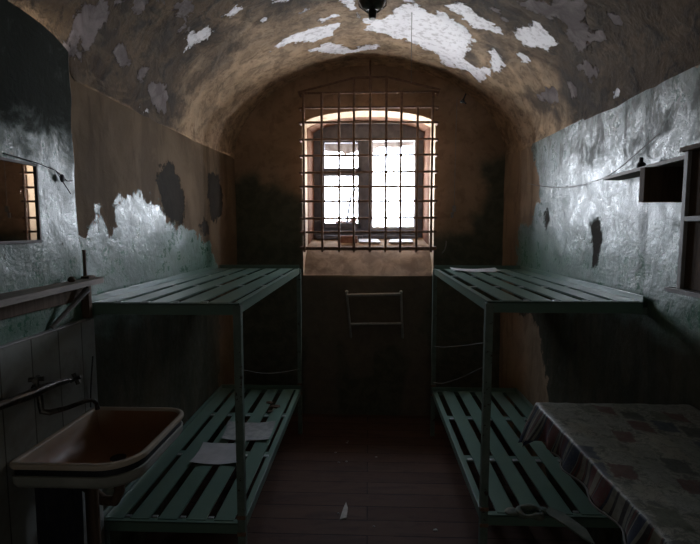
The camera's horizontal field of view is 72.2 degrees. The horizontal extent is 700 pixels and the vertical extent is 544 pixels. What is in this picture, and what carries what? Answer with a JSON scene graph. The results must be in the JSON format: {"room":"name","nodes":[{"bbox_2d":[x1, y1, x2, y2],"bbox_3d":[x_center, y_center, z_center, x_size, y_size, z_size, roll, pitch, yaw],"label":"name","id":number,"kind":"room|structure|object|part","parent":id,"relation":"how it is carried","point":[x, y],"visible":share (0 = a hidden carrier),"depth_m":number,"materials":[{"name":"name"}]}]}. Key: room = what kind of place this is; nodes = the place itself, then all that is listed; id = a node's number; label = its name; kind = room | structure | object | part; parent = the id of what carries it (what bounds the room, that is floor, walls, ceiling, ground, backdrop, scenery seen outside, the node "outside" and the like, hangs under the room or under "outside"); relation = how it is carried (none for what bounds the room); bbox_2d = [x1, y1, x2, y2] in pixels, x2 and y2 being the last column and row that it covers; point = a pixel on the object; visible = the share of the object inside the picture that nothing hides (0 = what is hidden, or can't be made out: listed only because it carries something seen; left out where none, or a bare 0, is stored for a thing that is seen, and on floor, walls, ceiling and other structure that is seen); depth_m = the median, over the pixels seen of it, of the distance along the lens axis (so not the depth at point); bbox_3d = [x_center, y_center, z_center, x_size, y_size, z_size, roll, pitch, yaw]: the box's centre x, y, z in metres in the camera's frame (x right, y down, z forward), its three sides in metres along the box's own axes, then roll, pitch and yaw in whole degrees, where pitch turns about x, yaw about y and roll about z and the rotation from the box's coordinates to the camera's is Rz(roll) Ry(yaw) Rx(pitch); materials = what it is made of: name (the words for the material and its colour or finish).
{"room":"prison interior","nodes":[
{"label":"prison interior","id":0,"kind":"room"},
{"bbox_2d":[0,0,236,543],"bbox_3d":[-1.178,0.341,1.704,0.056,2.550,5.680,0,5,2],"label":"wall","id":1,"kind":"structure","parent":0,"point":[147,201],"depth_m":2.44,"materials":[{"name":"paint"}]},
{"bbox_2d":[0,157,41,243],"bbox_3d":[-1.171,-0.236,1.597,0.046,0.287,0.350,0,5,1],"label":"wall mirror","id":2,"kind":"object","parent":1,"relation":"attached to","point":[20,220],"visible":1,"depth_m":1.67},
{"bbox_2d":[3,153,72,193],"bbox_3d":[-1.154,-0.362,1.804,0.013,0.113,0.370,0,5,2],"label":"cable","id":3,"kind":"object","parent":1,"relation":"attached to","point":[62,178],"visible":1,"depth_m":1.89,"materials":[{"name":"metal"}]},
{"bbox_2d":[0,372,99,415],"bbox_3d":[-1.093,0.464,1.666,0.173,0.175,0.554,1,5,10],"label":"tap","id":4,"kind":"object","parent":1,"relation":"attached to","point":[37,390],"visible":1,"depth_m":1.72,"materials":[{"name":"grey metal"}]},
{"bbox_3d":[-1.113,0.399,1.706,0.047,0.054,0.047,2,6,24],"label":"handle","id":5,"kind":"part","parent":4,"relation":"part of","materials":[{"name":"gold metal"}]},
{"bbox_3d":[-1.040,0.480,1.783,0.208,0.122,0.040,-5,7,-44],"label":"spout","id":6,"kind":"part","parent":4,"relation":"part of","materials":[{"name":"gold metal"}]},
{"bbox_3d":[-1.106,0.433,1.907,0.051,0.051,0.075,0,5,2],"label":"handle","id":7,"kind":"part","parent":4,"relation":"part of","materials":[{"name":"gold metal"}]},
{"bbox_2d":[0,277,103,328],"bbox_3d":[-1.106,0.170,1.489,0.170,0.174,1.350,0,5,2],"label":"wall shelf","id":8,"kind":"object","parent":1,"relation":"attached to","point":[25,301],"visible":0.99,"depth_m":1.81,"materials":[{"name":"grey wood"}]},
{"bbox_2d":[67,276,75,281],"bbox_3d":[-1.133,0.029,1.956,0.028,0.025,0.036,0,5,2],"label":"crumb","id":9,"kind":"object","parent":8,"relation":"on","point":[70,279],"visible":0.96,"depth_m":1.94,"materials":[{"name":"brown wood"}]},
{"bbox_2d":[81,250,94,278],"bbox_3d":[-1.147,-0.034,2.095,0.040,0.125,0.050,0,5,2],"label":"pipe stub","id":10,"kind":"object","parent":8,"relation":"on","point":[85,276],"visible":0.88,"depth_m":2.09,"materials":[{"name":"metal"}]},
{"bbox_2d":[0,318,104,543],"bbox_3d":[-1.208,0.955,1.370,0.090,1.368,1.662,0,5,2],"label":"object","id":11,"kind":"structure","parent":1,"relation":"attached to","point":[57,353],"depth_m":1.75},
{"bbox_2d":[8,0,699,158],"bbox_3d":[0.061,-1.168,1.519,2.550,0.830,5.680,0,5,2],"label":"ceiling","id":12,"kind":"structure","parent":0,"point":[198,69],"depth_m":2.93,"materials":[{"name":"paint"}]},
{"bbox_2d":[359,0,386,19],"bbox_3d":[0.133,-1.609,2.862,0.196,0.198,0.196,0,5,2],"label":"ceiling lamp","id":13,"kind":"object","parent":12,"relation":"attached to","point":[371,7],"visible":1,"depth_m":2.84,"materials":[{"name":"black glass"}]},
{"bbox_2d":[411,19,411,82],"bbox_3d":[0.406,-1.495,3.164,0.005,0.480,0.004,0,5,2],"label":"string","id":14,"kind":"object","parent":12,"relation":"hanging from","point":[411,19],"visible":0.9,"depth_m":3.17,"materials":[{"name":"grey metal"}]},
{"bbox_2d":[141,414,589,543],"bbox_3d":[0.060,1.631,1.765,2.640,0.050,5.700,0,5,2],"label":"floor","id":15,"kind":"structure","parent":0,"point":[415,485],"depth_m":3.21,"materials":[{"name":"brown wood"}]},
{"bbox_2d":[9,406,183,543],"bbox_3d":[-0.929,1.103,1.902,0.436,0.975,0.529,0,5,2],"label":"basin","id":16,"kind":"object","parent":15,"relation":"on","point":[105,447],"visible":0.99,"depth_m":1.87,"materials":[{"name":"white ceramic"}]},
{"bbox_2d":[35,488,83,543],"bbox_3d":[-1.054,1.128,1.753,0.170,0.714,0.038,0,5,2],"label":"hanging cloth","id":17,"kind":"object","parent":16,"relation":"hanging from","point":[59,511],"visible":0.88,"depth_m":1.73,"materials":[{"name":"black fabric"}]},
{"bbox_3d":[-1.009,1.171,1.904,0.064,0.840,0.062,0,5,2],"label":"leg","id":18,"kind":"part","parent":16,"relation":"part of","materials":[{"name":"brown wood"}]},
{"bbox_3d":[-0.928,0.681,1.863,0.390,0.114,0.485,0,5,2],"label":"bowl","id":19,"kind":"part","parent":16,"relation":"part of","materials":[{"name":"ceramic"}]},
{"bbox_2d":[92,265,302,543],"bbox_3d":[-0.809,0.749,3.138,0.734,1.455,1.928,0,5,2],"label":"bunk bed","id":20,"kind":"object","parent":15,"relation":"on","point":[116,518],"visible":0.95,"depth_m":2.52,"materials":[{"name":"green paint"}]},
{"bbox_3d":[-1.155,1.363,2.279,0.028,0.390,0.028,0,5,2],"label":"leg","id":21,"kind":"part","parent":20,"relation":"part of","materials":[{"name":"green paint"}]},
{"bbox_3d":[-1.116,0.054,3.077,0.030,0.060,1.870,0,5,2],"label":"wall rail","id":22,"kind":"part","parent":20,"relation":"part of","materials":[{"name":"green paint"}]},
{"bbox_3d":[-1.116,1.075,3.170,0.030,0.060,1.870,0,5,2],"label":"wall rail","id":23,"kind":"part","parent":20,"relation":"part of","materials":[{"name":"green metal"}]},
{"bbox_3d":[-0.827,0.163,2.154,0.677,0.052,0.035,0,5,2],"label":"rail","id":24,"kind":"part","parent":20,"relation":"part of","materials":[{"name":"green metal"}]},
{"bbox_3d":[-0.827,1.184,2.247,0.677,0.052,0.035,0,5,2],"label":"rail","id":25,"kind":"part","parent":20,"relation":"part of","materials":[{"name":"green metal"}]},
{"bbox_2d":[190,442,235,463],"bbox_3d":[-0.781,1.086,2.888,0.290,0.018,0.270,0,5,2],"label":"paper sheet","id":26,"kind":"object","parent":20,"relation":"on","point":[209,453],"visible":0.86,"depth_m":2.88,"materials":[{"name":"white paper"}]},
{"bbox_3d":[-1.087,1.197,4.090,0.028,0.390,0.028,0,5,2],"label":"leg","id":27,"kind":"part","parent":20,"relation":"part of","materials":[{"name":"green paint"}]},
{"bbox_3d":[-0.498,0.854,2.189,0.034,1.420,0.036,0,5,2],"label":"post","id":28,"kind":"part","parent":20,"relation":"part of","materials":[{"name":"green metal"}]},
{"bbox_2d":[222,421,274,440],"bbox_3d":[-0.685,1.056,3.203,0.340,0.018,0.290,0,5,2],"label":"paper sheet","id":29,"kind":"object","parent":20,"relation":"on","point":[263,430],"visible":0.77,"depth_m":3.20,"materials":[{"name":"white paper"}]},
{"bbox_3d":[-0.758,-0.024,3.981,0.677,0.070,0.030,0,5,2],"label":"rail","id":30,"kind":"part","parent":20,"relation":"part of","materials":[{"name":"green paint"}]},
{"bbox_3d":[-0.758,0.997,4.074,0.677,0.070,0.030,0,5,2],"label":"rail","id":31,"kind":"part","parent":20,"relation":"part of","materials":[{"name":"green metal"}]},
{"bbox_3d":[-0.472,0.077,3.055,0.035,0.049,1.870,0,5,2],"label":"rail","id":32,"kind":"part","parent":20,"relation":"part of","materials":[{"name":"green metal"}]},
{"bbox_3d":[-0.472,1.098,3.148,0.035,0.049,1.870,0,5,2],"label":"rail","id":33,"kind":"part","parent":20,"relation":"part of","materials":[{"name":"green metal"}]},
{"bbox_3d":[-0.427,0.681,4.068,0.034,1.420,0.036,0,5,2],"label":"post","id":34,"kind":"part","parent":20,"relation":"part of","materials":[{"name":"green metal"}]},
{"bbox_2d":[340,503,347,519],"bbox_3d":[-0.028,1.488,2.989,0.037,0.010,0.182,1,5,10],"label":"flake","id":35,"kind":"object","parent":15,"relation":"on","point":[345,509],"visible":1,"depth_m":2.97,"materials":[{"name":"white paint"}]},
{"bbox_2d":[430,265,646,543],"bbox_3d":[1.026,0.750,3.124,0.757,1.455,1.818,0,5,2],"label":"bunk bed","id":36,"kind":"object","parent":15,"relation":"on","point":[619,301],"visible":0.79,"depth_m":2.60,"materials":[{"name":"green paint"}]},
{"bbox_3d":[0.701,0.685,4.026,0.034,1.420,0.036,0,5,2],"label":"post","id":37,"kind":"part","parent":36,"relation":"part of","materials":[{"name":"green metal"}]},
{"bbox_3d":[0.677,1.097,3.160,0.035,0.049,1.760,0,5,2],"label":"rail","id":38,"kind":"part","parent":36,"relation":"part of","materials":[{"name":"green metal"}]},
{"bbox_3d":[0.677,0.076,3.067,0.035,0.049,1.760,0,5,2],"label":"rail","id":39,"kind":"part","parent":36,"relation":"part of","materials":[{"name":"green paint"}]},
{"bbox_3d":[1.042,1.003,4.007,0.700,0.070,0.030,0,5,2],"label":"rail","id":40,"kind":"part","parent":36,"relation":"part of","materials":[{"name":"green metal"}]},
{"bbox_2d":[450,267,503,271],"bbox_3d":[0.980,-0.019,3.730,0.360,0.015,0.260,0,5,2],"label":"paper sheet","id":41,"kind":"object","parent":36,"relation":"on","point":[453,269],"visible":1,"depth_m":3.72,"materials":[{"name":"white paper"}]},
{"bbox_3d":[1.042,-0.017,3.913,0.700,0.070,0.030,0,5,2],"label":"rail","id":42,"kind":"part","parent":36,"relation":"part of","materials":[{"name":"green paint"}]},
{"bbox_3d":[0.635,0.848,2.256,0.034,1.420,0.036,0,5,2],"label":"post","id":43,"kind":"part","parent":36,"relation":"part of","materials":[{"name":"green metal"}]},
{"bbox_3d":[1.381,1.205,3.998,0.028,0.390,0.028,0,5,2],"label":"leg","id":44,"kind":"part","parent":36,"relation":"part of","materials":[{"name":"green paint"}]},
{"bbox_3d":[1.344,1.079,3.133,0.030,0.060,1.760,0,5,2],"label":"wall rail","id":45,"kind":"part","parent":36,"relation":"part of","materials":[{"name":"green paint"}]},
{"bbox_2d":[505,504,546,520],"bbox_3d":[0.843,1.143,2.291,0.203,0.044,0.117,1,5,15],"label":"rag","id":46,"kind":"object","parent":36,"relation":"on","point":[511,511],"visible":1,"depth_m":2.28,"materials":[{"name":"grey fabric"}]},
{"bbox_3d":[0.977,1.180,2.290,0.700,0.052,0.035,0,5,2],"label":"rail","id":47,"kind":"part","parent":36,"relation":"part of","materials":[{"name":"green metal"}]},
{"bbox_3d":[0.977,0.159,2.196,0.700,0.052,0.035,0,5,2],"label":"rail","id":48,"kind":"part","parent":36,"relation":"part of","materials":[{"name":"green metal"}]},
{"bbox_2d":[546,507,594,543],"bbox_3d":[1.016,1.158,2.198,0.075,0.028,0.270,-3,6,-30],"label":"board splinter","id":49,"kind":"object","parent":36,"relation":"on","point":[561,517],"visible":1,"depth_m":2.19,"materials":[{"name":"grey wood"}]},
{"bbox_3d":[1.344,0.058,3.040,0.030,0.060,1.760,0,5,2],"label":"wall rail","id":50,"kind":"part","parent":36,"relation":"part of","materials":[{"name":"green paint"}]},
{"bbox_3d":[1.001,1.108,1.333,0.578,1.070,1.125,0,5,2],"label":"side table","id":51,"kind":"object","parent":15,"relation":"on","visible":0},
{"bbox_2d":[518,402,699,543],"bbox_3d":[0.968,0.651,1.308,0.642,0.190,1.178,0,5,2],"label":"tablecloth","id":52,"kind":"object","parent":51,"relation":"on","point":[638,464],"visible":1,"depth_m":1.45,"materials":[{"name":"fabric"}]},
{"bbox_2d":[234,65,504,415],"bbox_3d":[0.165,-0.252,4.392,2.600,3.260,0.013,0,5,2],"label":"wall","id":53,"kind":"structure","parent":0,"point":[375,371],"depth_m":4.42,"materials":[{"name":"paint"}]},
{"bbox_2d":[303,237,432,275],"bbox_3d":[0.177,-0.194,4.716,1.200,0.402,0.665,0,5,2],"label":"window sill","id":54,"kind":"structure","parent":53,"relation":"attached to","point":[328,262],"depth_m":4.50,"materials":[{"name":"paint"}]},
{"bbox_2d":[335,219,355,222],"bbox_3d":[-0.044,-0.489,4.951,0.220,0.130,0.060,0,5,2],"label":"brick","id":55,"kind":"object","parent":54,"relation":"on","point":[351,221],"visible":0.28,"depth_m":4.92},
{"bbox_2d":[340,236,356,242],"bbox_3d":[-0.011,-0.317,4.694,0.165,0.075,0.080,0,5,2],"label":"brick","id":56,"kind":"object","parent":54,"relation":"on","point":[343,239],"visible":0.88,"depth_m":4.65,"materials":[{"name":"brown brick"}]},
{"bbox_2d":[316,235,417,238],"bbox_3d":[0.170,-0.349,4.790,1.020,0.040,0.110,0,5,2],"label":"strip","id":57,"kind":"object","parent":54,"relation":"on","point":[317,236],"visible":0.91,"depth_m":4.77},
{"bbox_2d":[359,239,379,242],"bbox_3d":[0.191,-0.303,4.686,0.215,0.042,0.095,0,5,5],"label":"paper sheet","id":58,"kind":"object","parent":54,"relation":"on","point":[360,240],"visible":0.71,"depth_m":4.65,"materials":[{"name":"white paper"}]},
{"bbox_2d":[389,239,413,242],"bbox_3d":[0.496,-0.302,4.674,0.240,0.036,0.085,0,5,2],"label":"paper sheet","id":59,"kind":"object","parent":54,"relation":"on","point":[391,240],"visible":0.79,"depth_m":4.64,"materials":[{"name":"white paper"}]},
{"bbox_2d":[302,111,434,272],"bbox_3d":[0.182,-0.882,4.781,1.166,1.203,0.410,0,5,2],"label":"trim","id":60,"kind":"structure","parent":53,"relation":"attached to","point":[311,130],"depth_m":4.63,"materials":[{"name":"beige paint"}]},
{"bbox_2d":[314,123,423,237],"bbox_3d":[0.183,-0.923,4.815,1.120,1.200,0.095,0,5,2],"label":"window","id":61,"kind":"structure","parent":53,"relation":"in","point":[346,130],"depth_m":4.77,"materials":[{"name":"brown wood"}]},
{"bbox_3d":[-0.097,-0.881,4.814,0.420,0.885,0.065,0,5,2],"label":"sash","id":62,"kind":"part","parent":61,"relation":"part of","materials":[{"name":"glass"}]},
{"bbox_2d":[325,144,357,153],"bbox_3d":[-0.085,-1.248,4.856,0.340,0.120,0.006,0,5,2],"label":"strip","id":63,"kind":"object","parent":61,"relation":"attached to","point":[344,148],"visible":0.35,"depth_m":4.85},
{"bbox_2d":[346,188,356,222],"bbox_3d":[0.017,-0.681,4.876,0.120,0.365,0.026,0,5,2],"label":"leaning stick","id":64,"kind":"object","parent":61,"relation":"on","point":[351,195],"visible":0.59,"depth_m":4.87,"materials":[{"name":"white"}]},
{"bbox_2d":[373,142,413,151],"bbox_3d":[0.430,-1.242,4.837,0.430,0.150,0.006,0,5,2],"label":"strip","id":65,"kind":"object","parent":61,"relation":"attached to","point":[375,144],"visible":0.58,"depth_m":4.83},
{"bbox_3d":[0.428,-0.874,4.795,0.468,0.895,0.065,0,5,2],"label":"sash","id":66,"kind":"part","parent":61,"relation":"part of","materials":[{"name":"glass"}]},
{"bbox_2d":[298,60,440,251],"bbox_3d":[0.164,-1.006,4.267,1.248,1.655,0.151,0,5,2],"label":"window grille","id":67,"kind":"object","parent":53,"relation":"in","point":[370,92],"visible":1,"depth_m":4.21,"materials":[{"name":"metal"}]},
{"bbox_3d":[0.173,-1.690,4.139,0.018,0.270,0.018,2,6,25],"label":"stem","id":68,"kind":"part","parent":67,"relation":"part of","materials":[{"name":"metal"}]},
{"bbox_2d":[345,290,403,338],"bbox_3d":[0.228,0.394,4.430,0.543,0.462,0.074,0,5,2],"label":"frame","id":69,"kind":"object","parent":53,"relation":"attached to","point":[346,291],"visible":1,"depth_m":4.41,"materials":[{"name":"metal"}]},
{"bbox_2d":[498,64,699,543],"bbox_3d":[1.318,0.419,1.617,0.046,2.410,5.680,0,5,2],"label":"wall","id":70,"kind":"structure","parent":0,"point":[599,232],"depth_m":2.55,"materials":[{"name":"paint"}]},
{"bbox_2d":[528,133,659,187],"bbox_3d":[1.369,-0.615,3.097,0.027,0.164,2.021,0,5,2],"label":"cable","id":71,"kind":"object","parent":70,"relation":"attached to","point":[658,133],"visible":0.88,"depth_m":2.47,"materials":[{"name":"grey metal"}]},
{"bbox_2d":[603,155,684,201],"bbox_3d":[1.261,-0.362,2.010,0.202,0.150,0.840,0,5,2],"label":"corner shelf","id":72,"kind":"object","parent":70,"relation":"attached to","point":[662,181],"visible":0.66,"depth_m":1.88,"materials":[{"name":"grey wood"}]},
{"bbox_2d":[636,157,645,167],"bbox_3d":[1.308,-0.481,2.157,0.041,0.065,0.040,0,5,2],"label":"bottle","id":73,"kind":"object","parent":72,"relation":"on","point":[640,163],"visible":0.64,"depth_m":2.15,"materials":[{"name":"black glass"}]},
{"bbox_2d":[665,143,699,297],"bbox_3d":[1.176,-0.136,1.227,0.293,0.462,0.675,0,5,2],"label":"upper cabinet","id":74,"kind":"object","parent":70,"relation":"attached to","point":[688,272],"visible":1,"depth_m":1.50,"materials":[{"name":"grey wood"}]},
{"bbox_3d":[1.202,-0.162,1.525,0.263,0.435,0.016,0,5,2],"label":"panel","id":75,"kind":"part","parent":74,"relation":"part of","materials":[{"name":"brown wood"}]},
{"bbox_3d":[1.062,-0.026,1.231,0.005,0.212,0.599,0,5,2],"label":"inset panel","id":76,"kind":"part","parent":74,"relation":"part of","materials":[{"name":"brown wood"}]},
{"bbox_3d":[1.062,-0.250,1.211,0.005,0.200,0.599,0,5,2],"label":"inset panel","id":77,"kind":"part","parent":74,"relation":"part of","materials":[{"name":"brown wood"}]}
]}

